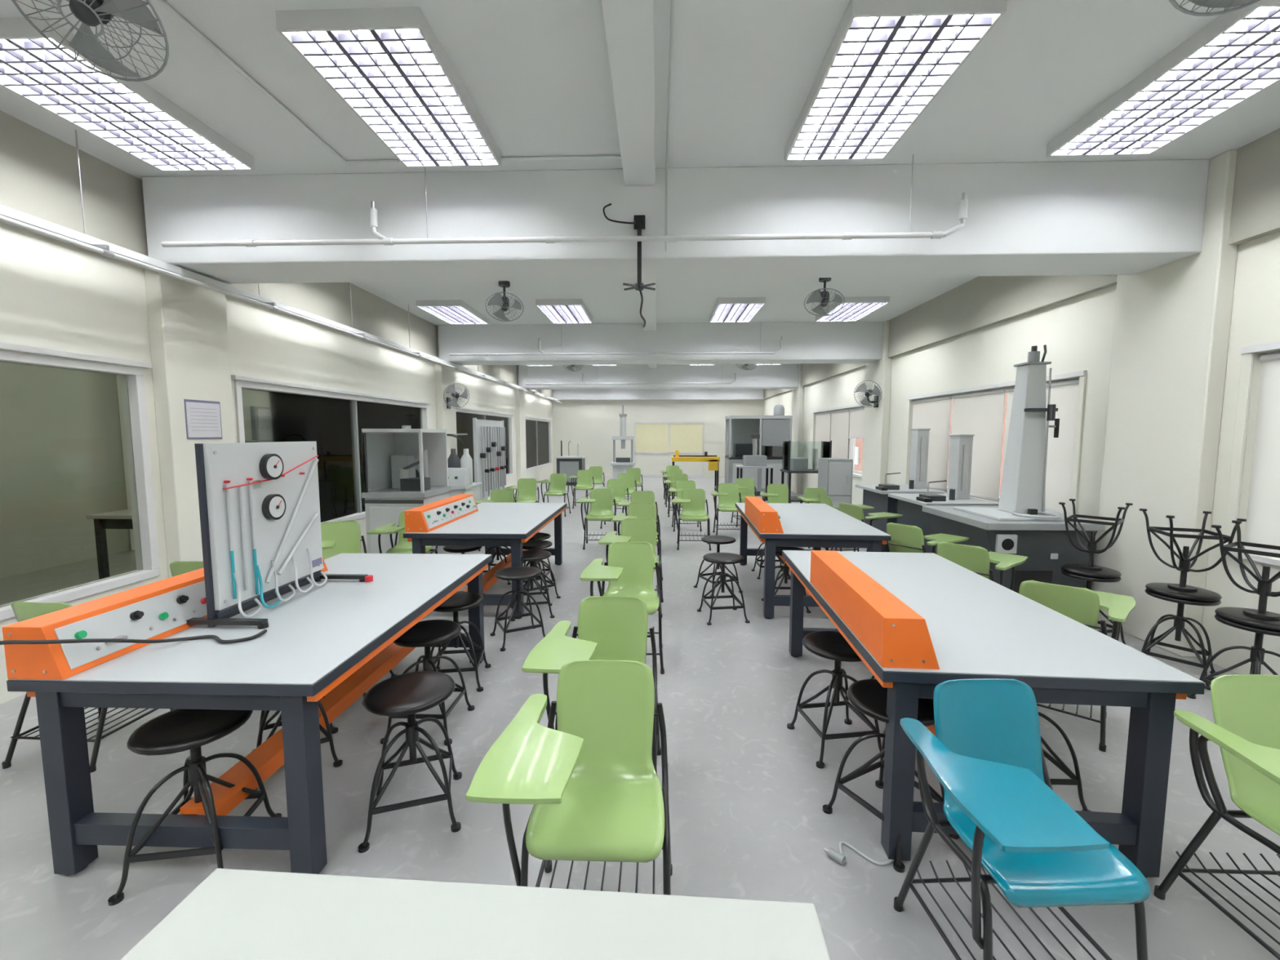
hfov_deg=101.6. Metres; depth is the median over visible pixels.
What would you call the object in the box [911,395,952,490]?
roller blind
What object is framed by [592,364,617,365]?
ceiling light
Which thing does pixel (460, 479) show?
unit
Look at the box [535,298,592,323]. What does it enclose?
ceiling light
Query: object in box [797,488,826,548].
chair
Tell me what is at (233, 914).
table
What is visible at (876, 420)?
column
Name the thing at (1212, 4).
fan
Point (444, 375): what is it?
column
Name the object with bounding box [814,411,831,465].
roller blind
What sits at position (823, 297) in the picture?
fan
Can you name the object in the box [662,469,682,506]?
chair
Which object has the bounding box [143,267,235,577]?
column
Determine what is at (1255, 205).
trim
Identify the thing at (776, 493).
chair
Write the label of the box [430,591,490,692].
round stool
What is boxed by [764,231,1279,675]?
wall
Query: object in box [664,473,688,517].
chair
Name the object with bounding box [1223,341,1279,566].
window
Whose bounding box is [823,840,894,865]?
plug
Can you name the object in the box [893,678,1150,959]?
chair
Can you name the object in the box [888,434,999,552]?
rig
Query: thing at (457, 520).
workbench
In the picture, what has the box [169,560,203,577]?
chair
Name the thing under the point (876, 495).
rig
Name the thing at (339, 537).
chair
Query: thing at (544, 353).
pipe
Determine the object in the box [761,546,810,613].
round stool
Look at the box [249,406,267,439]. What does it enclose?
door
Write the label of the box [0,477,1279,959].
floor
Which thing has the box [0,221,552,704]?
wall
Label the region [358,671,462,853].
round stool
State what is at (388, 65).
ceiling light
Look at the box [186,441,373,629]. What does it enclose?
board
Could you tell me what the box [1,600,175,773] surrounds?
chair
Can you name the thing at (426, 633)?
round stool
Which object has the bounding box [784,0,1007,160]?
ceiling light
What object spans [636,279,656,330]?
ceiling beam
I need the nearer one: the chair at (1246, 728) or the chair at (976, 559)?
the chair at (1246, 728)
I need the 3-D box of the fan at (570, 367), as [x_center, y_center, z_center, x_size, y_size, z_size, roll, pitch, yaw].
[-1.495,-2.683,11.708,0.460,0.455,0.378,-1,5,-13]
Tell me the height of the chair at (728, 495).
0.814 m
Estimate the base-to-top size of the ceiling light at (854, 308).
0.080 m
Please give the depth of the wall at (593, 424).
19.31 m
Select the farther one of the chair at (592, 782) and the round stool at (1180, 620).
the round stool at (1180, 620)
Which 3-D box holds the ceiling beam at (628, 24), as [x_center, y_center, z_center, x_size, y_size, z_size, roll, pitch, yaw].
[-0.100,-1.887,0.682,0.215,0.120,6.080,0,5,2]
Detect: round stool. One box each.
[107,708,281,906]
[252,695,342,790]
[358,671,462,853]
[361,669,397,705]
[380,619,474,745]
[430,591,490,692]
[443,546,484,605]
[482,546,511,584]
[489,566,545,651]
[511,549,555,621]
[522,539,560,605]
[523,532,553,590]
[693,535,742,595]
[697,552,750,625]
[751,542,789,579]
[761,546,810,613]
[786,630,881,768]
[822,678,959,872]
[1038,711,1090,811]
[1058,498,1133,577]
[1060,568,1126,644]
[1139,508,1246,601]
[1141,588,1221,690]
[1186,613,1279,698]
[1211,520,1279,631]
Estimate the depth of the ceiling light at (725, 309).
7.61 m
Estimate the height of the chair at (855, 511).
0.814 m
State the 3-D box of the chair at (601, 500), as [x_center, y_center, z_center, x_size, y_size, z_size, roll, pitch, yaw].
[-0.600,0.550,7.399,0.548,0.814,0.568,0,5,0]
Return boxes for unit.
[446,433,481,552]
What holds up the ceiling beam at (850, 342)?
attached to the ceiling at (536, 73)
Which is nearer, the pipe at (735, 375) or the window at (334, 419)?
the window at (334, 419)
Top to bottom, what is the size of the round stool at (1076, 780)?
0.540 m
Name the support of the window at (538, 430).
in the wall at (55, 294)
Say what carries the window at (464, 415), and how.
in the wall at (55, 294)
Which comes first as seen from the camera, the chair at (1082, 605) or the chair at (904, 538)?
the chair at (1082, 605)
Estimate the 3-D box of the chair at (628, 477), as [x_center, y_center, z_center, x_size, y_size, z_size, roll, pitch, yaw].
[-0.318,0.281,10.479,0.548,0.814,0.568,0,5,0]
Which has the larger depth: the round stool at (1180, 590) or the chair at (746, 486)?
the chair at (746, 486)
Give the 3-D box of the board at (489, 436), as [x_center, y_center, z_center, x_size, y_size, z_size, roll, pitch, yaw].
[-3.007,-0.268,10.521,0.600,1.900,1.760,0,5,2]
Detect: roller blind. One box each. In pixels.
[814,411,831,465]
[830,408,848,458]
[848,407,864,438]
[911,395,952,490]
[951,388,1006,500]
[1002,379,1079,514]
[1243,352,1279,553]
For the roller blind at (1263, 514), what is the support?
attached to the window at (1247, 352)
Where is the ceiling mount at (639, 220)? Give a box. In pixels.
[603,203,655,327]
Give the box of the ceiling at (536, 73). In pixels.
[0,0,1279,325]
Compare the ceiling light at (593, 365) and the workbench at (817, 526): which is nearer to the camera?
the workbench at (817, 526)
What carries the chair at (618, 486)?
on the floor
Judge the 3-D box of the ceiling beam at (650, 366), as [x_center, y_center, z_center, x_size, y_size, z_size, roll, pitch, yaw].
[0.264,-2.853,11.734,0.215,0.120,4.680,0,5,2]
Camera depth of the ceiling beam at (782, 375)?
14.08 m
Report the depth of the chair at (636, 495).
7.27 m
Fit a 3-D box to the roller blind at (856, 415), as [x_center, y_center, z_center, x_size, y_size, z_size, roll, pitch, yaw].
[4.269,-1.103,10.133,0.044,0.591,1.110,0,5,2]
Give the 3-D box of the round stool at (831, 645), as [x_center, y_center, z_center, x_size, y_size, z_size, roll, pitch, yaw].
[1.016,1.099,2.694,0.377,0.540,0.377,-1,5,-8]
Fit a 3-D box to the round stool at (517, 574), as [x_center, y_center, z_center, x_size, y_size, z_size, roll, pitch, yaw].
[-0.950,0.978,4.084,0.377,0.540,0.377,-3,6,-28]
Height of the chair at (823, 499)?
0.814 m
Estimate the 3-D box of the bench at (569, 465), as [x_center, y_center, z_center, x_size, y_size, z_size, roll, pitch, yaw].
[-2.204,-0.557,16.696,0.860,1.400,0.760,0,5,2]
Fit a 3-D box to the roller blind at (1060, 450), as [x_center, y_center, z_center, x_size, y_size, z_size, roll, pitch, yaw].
[4.112,-0.348,5.400,0.044,1.272,1.043,0,5,2]
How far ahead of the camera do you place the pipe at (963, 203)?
3.63 m
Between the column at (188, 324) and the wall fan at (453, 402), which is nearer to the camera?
the column at (188, 324)
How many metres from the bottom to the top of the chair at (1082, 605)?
0.814 m
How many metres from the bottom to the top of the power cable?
0.152 m
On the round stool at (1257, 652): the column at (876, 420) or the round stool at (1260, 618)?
the round stool at (1260, 618)
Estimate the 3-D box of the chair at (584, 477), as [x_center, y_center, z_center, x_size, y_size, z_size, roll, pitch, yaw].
[-1.268,0.200,11.406,0.548,0.814,0.568,0,5,-1]
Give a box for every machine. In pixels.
[610,405,635,490]
[922,344,1105,593]
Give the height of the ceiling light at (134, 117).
0.080 m
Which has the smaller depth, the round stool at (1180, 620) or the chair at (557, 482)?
the round stool at (1180, 620)
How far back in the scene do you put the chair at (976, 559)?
3.75 m
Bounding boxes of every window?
[0,342,159,620]
[231,374,431,523]
[456,407,513,482]
[525,415,551,471]
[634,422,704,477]
[810,404,864,477]
[903,370,1087,515]
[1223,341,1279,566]
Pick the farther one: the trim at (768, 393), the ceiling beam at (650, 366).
the trim at (768, 393)
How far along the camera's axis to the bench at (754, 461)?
12.15 m
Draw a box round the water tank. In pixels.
[780,440,831,502]
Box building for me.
[854,392,1007,496]
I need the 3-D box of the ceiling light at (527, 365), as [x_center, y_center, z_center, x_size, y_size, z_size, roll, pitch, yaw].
[-2.642,-3.000,13.182,0.650,0.080,1.210,0,5,2]
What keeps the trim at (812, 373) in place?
attached to the wall at (1077, 333)
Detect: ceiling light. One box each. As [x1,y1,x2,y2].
[0,17,254,171]
[275,6,501,167]
[415,299,488,324]
[527,364,552,365]
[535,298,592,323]
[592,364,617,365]
[688,364,715,364]
[709,297,765,322]
[755,364,780,364]
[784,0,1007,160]
[814,296,889,321]
[1046,0,1279,156]
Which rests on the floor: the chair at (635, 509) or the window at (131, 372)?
the chair at (635, 509)
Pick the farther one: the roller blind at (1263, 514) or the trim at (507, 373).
the trim at (507, 373)
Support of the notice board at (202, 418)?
attached to the column at (188, 324)
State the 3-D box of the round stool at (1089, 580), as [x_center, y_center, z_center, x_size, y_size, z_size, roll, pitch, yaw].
[3.461,0.982,4.040,0.377,0.540,0.377,-1,5,-10]
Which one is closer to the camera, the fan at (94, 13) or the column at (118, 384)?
the fan at (94, 13)
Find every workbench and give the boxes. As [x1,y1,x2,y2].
[1,553,492,875]
[403,493,567,618]
[735,496,891,618]
[782,550,1204,877]
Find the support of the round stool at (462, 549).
on the floor
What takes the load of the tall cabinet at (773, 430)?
on the floor
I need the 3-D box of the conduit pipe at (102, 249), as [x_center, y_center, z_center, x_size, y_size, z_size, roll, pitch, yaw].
[-3.250,-1.897,8.433,0.142,0.071,21.290,0,5,2]
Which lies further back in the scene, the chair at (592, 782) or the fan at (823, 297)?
the fan at (823, 297)
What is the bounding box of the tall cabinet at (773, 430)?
[724,404,792,496]
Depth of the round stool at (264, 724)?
2.53 m
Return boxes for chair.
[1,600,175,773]
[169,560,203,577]
[320,520,366,559]
[366,510,437,553]
[465,659,672,894]
[475,488,516,551]
[503,478,539,502]
[521,595,661,773]
[536,473,570,516]
[568,469,594,508]
[576,488,617,549]
[580,542,664,674]
[585,466,604,497]
[596,479,628,528]
[598,518,663,617]
[612,502,662,580]
[613,472,636,514]
[617,490,658,555]
[625,467,643,497]
[660,465,679,499]
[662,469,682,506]
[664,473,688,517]
[668,480,702,531]
[671,488,711,550]
[711,483,741,535]
[730,478,756,526]
[760,484,791,502]
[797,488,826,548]
[818,494,874,551]
[834,502,902,551]
[881,522,968,553]
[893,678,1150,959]
[936,542,1027,591]
[1018,580,1135,751]
[1154,674,1279,959]
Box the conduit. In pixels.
[155,0,674,251]
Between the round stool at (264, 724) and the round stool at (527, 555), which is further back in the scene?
the round stool at (527, 555)
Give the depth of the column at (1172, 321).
3.87 m
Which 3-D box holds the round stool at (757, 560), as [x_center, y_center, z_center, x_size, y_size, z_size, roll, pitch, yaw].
[1.493,0.815,5.948,0.377,0.540,0.377,0,5,2]
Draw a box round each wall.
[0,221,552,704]
[551,400,764,477]
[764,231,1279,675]
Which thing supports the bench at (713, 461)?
on the floor
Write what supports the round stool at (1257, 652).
on the floor
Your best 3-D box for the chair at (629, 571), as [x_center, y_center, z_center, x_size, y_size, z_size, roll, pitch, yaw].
[-0.108,0.880,3.625,0.548,0.814,0.568,0,5,1]
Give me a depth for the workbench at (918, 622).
1.94 m
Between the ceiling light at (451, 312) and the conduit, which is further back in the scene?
the ceiling light at (451, 312)
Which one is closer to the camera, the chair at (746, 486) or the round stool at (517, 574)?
the round stool at (517, 574)
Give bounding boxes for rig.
[855,428,944,551]
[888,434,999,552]
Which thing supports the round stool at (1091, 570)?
on the round stool at (1089, 580)
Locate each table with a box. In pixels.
[86,508,133,579]
[120,868,830,959]
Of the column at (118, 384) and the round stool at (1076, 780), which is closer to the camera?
the round stool at (1076, 780)
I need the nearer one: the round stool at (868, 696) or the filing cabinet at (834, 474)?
the round stool at (868, 696)
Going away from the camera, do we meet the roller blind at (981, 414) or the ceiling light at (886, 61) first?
the ceiling light at (886, 61)
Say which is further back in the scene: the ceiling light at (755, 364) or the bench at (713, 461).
the bench at (713, 461)
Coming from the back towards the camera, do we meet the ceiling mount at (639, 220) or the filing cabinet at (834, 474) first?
the filing cabinet at (834, 474)
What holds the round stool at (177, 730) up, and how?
on the floor
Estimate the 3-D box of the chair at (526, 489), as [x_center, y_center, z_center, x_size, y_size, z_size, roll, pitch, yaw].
[-2.043,0.398,9.138,0.548,0.814,0.568,0,5,-3]
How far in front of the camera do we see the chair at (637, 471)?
12.26 m
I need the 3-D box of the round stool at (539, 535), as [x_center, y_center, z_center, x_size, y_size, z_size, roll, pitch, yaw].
[-1.122,0.851,5.535,0.377,0.540,0.377,0,5,2]
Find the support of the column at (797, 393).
on the floor
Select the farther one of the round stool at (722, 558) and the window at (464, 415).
the window at (464, 415)
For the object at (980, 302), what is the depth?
6.21 m
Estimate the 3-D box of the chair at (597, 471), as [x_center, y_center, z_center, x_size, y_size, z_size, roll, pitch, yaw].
[-1.125,0.086,12.698,0.548,0.814,0.568,0,5,-1]
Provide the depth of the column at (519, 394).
14.52 m
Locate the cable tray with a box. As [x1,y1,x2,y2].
[0,129,559,401]
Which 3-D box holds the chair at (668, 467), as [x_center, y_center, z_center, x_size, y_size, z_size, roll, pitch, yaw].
[0.787,0.057,13.036,0.548,0.814,0.568,0,5,2]
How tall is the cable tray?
0.690 m
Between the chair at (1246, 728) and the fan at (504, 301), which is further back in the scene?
the fan at (504, 301)
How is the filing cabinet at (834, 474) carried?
on the floor
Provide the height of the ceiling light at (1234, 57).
0.080 m
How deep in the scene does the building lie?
14.36 m
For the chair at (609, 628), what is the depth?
2.51 m
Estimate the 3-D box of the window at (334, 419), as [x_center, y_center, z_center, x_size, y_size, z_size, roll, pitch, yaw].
[-3.706,-0.323,6.898,0.160,1.640,4.130,0,5,2]
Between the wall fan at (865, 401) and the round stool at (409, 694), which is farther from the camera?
the wall fan at (865, 401)
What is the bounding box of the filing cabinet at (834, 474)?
[817,457,853,506]
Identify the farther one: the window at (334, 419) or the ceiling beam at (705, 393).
the ceiling beam at (705, 393)
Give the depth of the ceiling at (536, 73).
2.88 m
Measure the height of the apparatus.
1.700 m
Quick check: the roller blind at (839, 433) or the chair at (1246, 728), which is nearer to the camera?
the chair at (1246, 728)
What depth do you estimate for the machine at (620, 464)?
14.48 m
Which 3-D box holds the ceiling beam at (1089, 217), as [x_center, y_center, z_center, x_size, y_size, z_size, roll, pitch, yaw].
[0.136,-1.925,3.985,7.560,0.620,0.520,0,5,2]
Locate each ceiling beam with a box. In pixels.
[142,159,1209,283]
[438,321,883,364]
[518,364,799,389]
[552,388,764,399]
[600,0,655,185]
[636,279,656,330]
[648,364,656,368]
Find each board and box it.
[183,399,222,439]
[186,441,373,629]
[472,417,508,498]
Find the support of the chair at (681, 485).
on the floor
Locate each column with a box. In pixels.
[115,374,134,550]
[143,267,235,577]
[434,325,457,458]
[515,364,526,486]
[791,364,804,493]
[860,320,892,504]
[1093,149,1238,657]
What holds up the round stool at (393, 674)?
on the floor
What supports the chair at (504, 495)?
on the floor
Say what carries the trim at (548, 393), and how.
attached to the wall at (55, 294)
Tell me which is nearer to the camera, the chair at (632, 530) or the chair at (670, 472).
the chair at (632, 530)
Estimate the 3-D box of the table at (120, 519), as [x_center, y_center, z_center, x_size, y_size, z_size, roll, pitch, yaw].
[-5.400,0.677,6.263,0.700,0.760,1.600,0,5,2]
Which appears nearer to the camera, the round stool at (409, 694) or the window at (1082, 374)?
the round stool at (409, 694)
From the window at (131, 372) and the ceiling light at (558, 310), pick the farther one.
the ceiling light at (558, 310)
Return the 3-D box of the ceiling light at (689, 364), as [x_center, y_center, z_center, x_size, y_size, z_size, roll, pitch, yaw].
[1.596,-2.988,13.044,0.650,0.080,1.210,0,5,2]
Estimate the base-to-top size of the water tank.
1.470 m
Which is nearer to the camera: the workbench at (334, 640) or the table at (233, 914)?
the table at (233, 914)
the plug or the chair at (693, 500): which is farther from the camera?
the chair at (693, 500)
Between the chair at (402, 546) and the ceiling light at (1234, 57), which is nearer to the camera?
the ceiling light at (1234, 57)
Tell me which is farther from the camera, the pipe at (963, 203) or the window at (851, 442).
the window at (851, 442)
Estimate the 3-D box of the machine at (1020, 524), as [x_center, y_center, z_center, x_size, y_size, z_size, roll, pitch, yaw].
[3.401,-0.024,4.857,0.960,2.402,1.080,0,5,2]
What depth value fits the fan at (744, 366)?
11.69 m
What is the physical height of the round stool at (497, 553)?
0.540 m
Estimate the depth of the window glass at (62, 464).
6.35 m
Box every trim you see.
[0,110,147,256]
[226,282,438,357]
[459,364,517,385]
[530,389,552,397]
[763,388,791,399]
[801,363,866,386]
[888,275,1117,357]
[1228,128,1279,244]
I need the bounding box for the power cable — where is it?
[0,629,266,644]
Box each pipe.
[0,214,562,403]
[160,154,968,247]
[449,333,782,355]
[525,365,736,384]
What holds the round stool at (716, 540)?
on the floor
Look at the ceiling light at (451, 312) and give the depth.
7.75 m
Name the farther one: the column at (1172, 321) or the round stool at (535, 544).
the round stool at (535, 544)
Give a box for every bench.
[555,440,586,485]
[671,449,719,492]
[735,434,774,500]
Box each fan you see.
[11,0,168,81]
[443,382,469,408]
[484,280,524,321]
[563,364,583,371]
[736,364,757,369]
[804,277,844,315]
[853,380,881,407]
[1168,0,1260,16]

